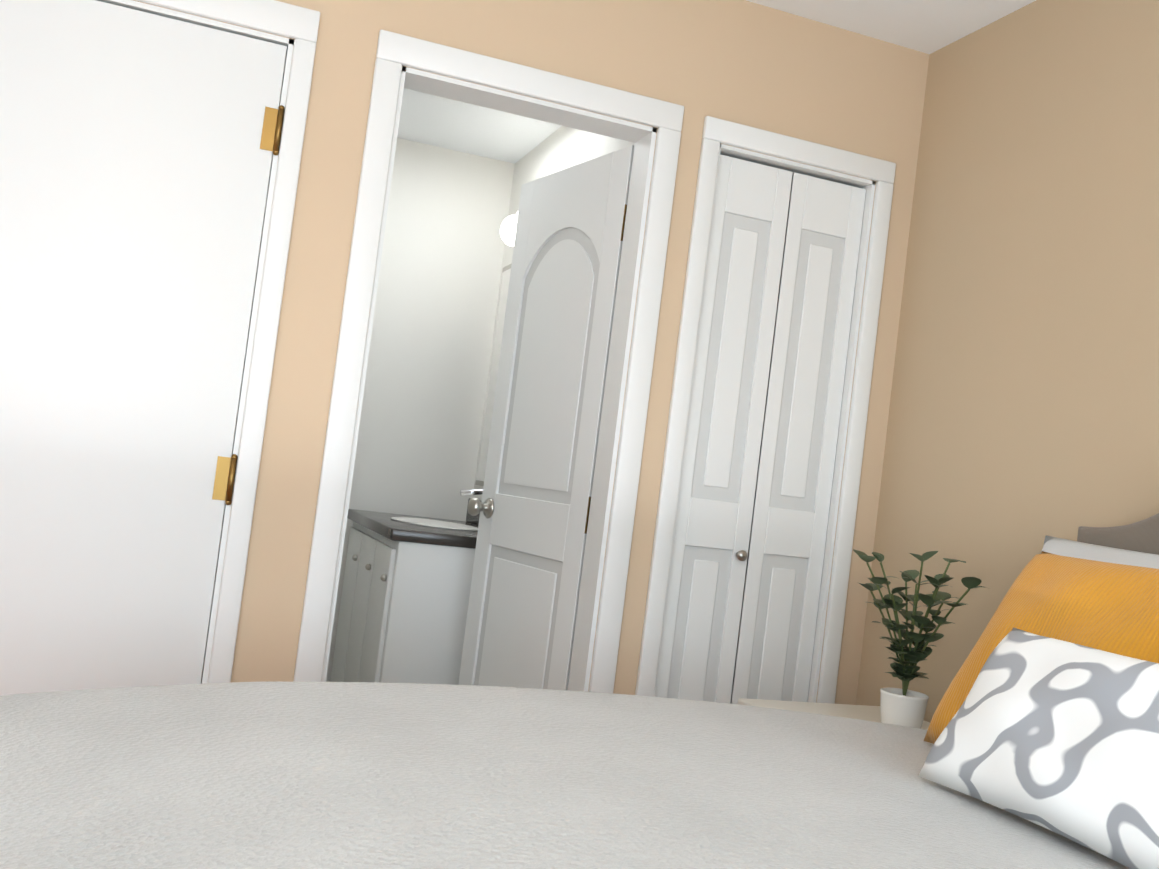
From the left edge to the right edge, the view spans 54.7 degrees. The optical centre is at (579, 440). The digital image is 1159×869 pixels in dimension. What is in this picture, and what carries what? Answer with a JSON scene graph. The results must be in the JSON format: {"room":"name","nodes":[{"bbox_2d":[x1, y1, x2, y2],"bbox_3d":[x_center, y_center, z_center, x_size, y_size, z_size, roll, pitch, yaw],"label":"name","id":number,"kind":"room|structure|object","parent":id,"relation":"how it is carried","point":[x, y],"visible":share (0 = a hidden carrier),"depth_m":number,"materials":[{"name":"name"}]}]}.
{"room":"bedroom","nodes":[
{"label":"bedroom","id":0,"kind":"room"},
{"bbox_2d":[326,138,509,681],"bbox_3d":[-0.915,-0.064,4.723,0.960,2.440,0.100,8,-2,-20],"label":"wall","id":1,"kind":"structure","parent":0,"point":[447,254],"depth_m":4.77,"materials":[{"name":"white paint"}]},
{"bbox_2d":[133,0,928,704],"bbox_3d":[-1.271,-0.194,2.481,4.520,2.440,0.120,8,-2,-20],"label":"wall","id":2,"kind":"structure","parent":0,"point":[751,64],"depth_m":2.92,"materials":[{"name":"beige paint"}]},
{"bbox_2d":[0,0,286,695],"bbox_3d":[-1.140,0.028,2.469,0.736,2.012,0.064,8,-2,-20],"label":"entry door","id":3,"kind":"structure","parent":2,"relation":"in","point":[138,148],"depth_m":2.50,"materials":[{"name":"white wood"}]},
{"bbox_2d":[97,0,895,703],"bbox_3d":[-0.749,0.042,2.659,3.205,2.115,0.138,8,-2,-20],"label":"door frame","id":4,"kind":"structure","parent":2,"relation":"attached to","point":[393,76],"depth_m":2.89,"materials":[{"name":"white wood"}]},
{"bbox_2d":[458,145,633,689],"bbox_3d":[-0.150,0.182,3.296,0.230,2.015,0.650,8,-2,-20],"label":"bathroom door","id":5,"kind":"structure","parent":2,"relation":"in","point":[532,507],"depth_m":3.28,"materials":[{"name":"white wood"}]},
{"bbox_2d":[655,155,865,703],"bbox_3d":[0.471,0.251,3.070,0.476,2.010,0.060,8,-2,-20],"label":"closet door","id":6,"kind":"structure","parent":2,"relation":"in","point":[742,602],"depth_m":3.08,"materials":[{"name":"white wood"}]},
{"bbox_2d":[466,126,634,513],"bbox_3d":[-0.085,0.012,4.022,0.100,2.440,1.980,8,-2,-20],"label":"wall","id":7,"kind":"structure","parent":0,"point":[567,147],"depth_m":4.57,"materials":[{"name":"white paint"}]},
{"bbox_2d":[475,212,517,485],"bbox_3d":[-0.237,-0.359,4.327,0.155,1.103,1.000,8,-2,-20],"label":"bathroom mirror","id":8,"kind":"object","parent":7,"relation":"attached to","point":[508,229],"visible":0.23,"depth_m":4.72,"materials":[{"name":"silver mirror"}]},
{"bbox_2d":[397,0,1035,163],"bbox_3d":[-0.740,-1.440,1.659,4.640,0.100,5.970,8,-2,-20],"label":"ceiling","id":9,"kind":"structure","parent":0,"point":[928,26],"depth_m":3.15,"materials":[{"name":"paint"}]},
{"bbox_2d":[856,0,1158,721],"bbox_3d":[1.548,0.115,1.437,0.120,2.440,3.990,8,-2,-20],"label":"wall","id":10,"kind":"structure","parent":0,"point":[1023,419],"depth_m":2.74,"materials":[{"name":"beige paint"}]},
{"bbox_3d":[-0.717,1.202,3.686,1.000,0.100,2.000,8,-2,-20],"label":"floor","id":11,"kind":"structure","parent":0,"visible":0},
{"bbox_2d":[330,489,482,684],"bbox_3d":[-0.586,0.668,4.208,0.526,1.031,1.020,8,-2,-20],"label":"bathroom vanity","id":12,"kind":"object","parent":11,"relation":"on","point":[403,610],"visible":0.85,"depth_m":3.73,"materials":[{"name":"wood"}]},
{"bbox_3d":[-0.718,1.084,0.631,4.400,0.100,3.750,8,-2,-20],"label":"floor","id":13,"kind":"structure","parent":0,"visible":0},
{"bbox_2d":[0,682,1129,868],"bbox_3d":[0.149,0.787,1.213,2.236,0.745,1.942,8,-2,-20],"label":"bed","id":14,"kind":"object","parent":13,"relation":"on","point":[305,775],"visible":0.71,"depth_m":1.30,"materials":[{"name":"white fabric"}]},
{"bbox_2d":[918,627,1158,868],"bbox_3d":[0.639,0.375,1.373,0.180,0.225,0.500,8,-2,-20],"label":"lumbar pillow","id":15,"kind":"object","parent":14,"relation":"on","point":[1059,737],"visible":1,"depth_m":1.36,"materials":[{"name":"white fabric"}]},
{"bbox_2d":[924,551,1158,743],"bbox_3d":[0.800,0.362,1.749,0.262,0.352,0.500,8,-2,-20],"label":"pillow","id":16,"kind":"object","parent":14,"relation":"on","point":[1108,607],"visible":0.42,"depth_m":1.78,"materials":[{"name":"orange fabric"}]},
{"bbox_2d":[1041,535,1158,568],"bbox_3d":[1.013,0.392,1.938,0.211,0.407,0.780,8,-2,-20],"label":"pillow","id":17,"kind":"object","parent":14,"relation":"on","point":[1064,547],"visible":0.06,"depth_m":2.14,"materials":[{"name":"fabric"}]},
{"bbox_2d":[737,698,929,729],"bbox_3d":[0.641,0.970,2.609,0.467,0.610,0.500,8,-2,-20],"label":"nightstand","id":18,"kind":"object","parent":13,"relation":"on","point":[866,713],"visible":0.02,"depth_m":2.77,"materials":[{"name":"beige wood"}]},
{"bbox_2d":[853,549,989,728],"bbox_3d":[0.741,0.454,2.527,0.266,0.428,0.298,8,-2,-20],"label":"plant","id":19,"kind":"object","parent":18,"relation":"on","point":[904,706],"visible":1,"depth_m":2.51,"materials":[{"name":"green plant"}]},
{"bbox_2d":[1077,513,1158,554],"bbox_3d":[1.294,0.631,1.588,0.075,1.365,1.620,8,-2,-20],"label":"headboard","id":20,"kind":"object","parent":13,"relation":"on","point":[1141,536],"visible":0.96,"depth_m":2.22,"materials":[{"name":"grey fabric"}]}
]}

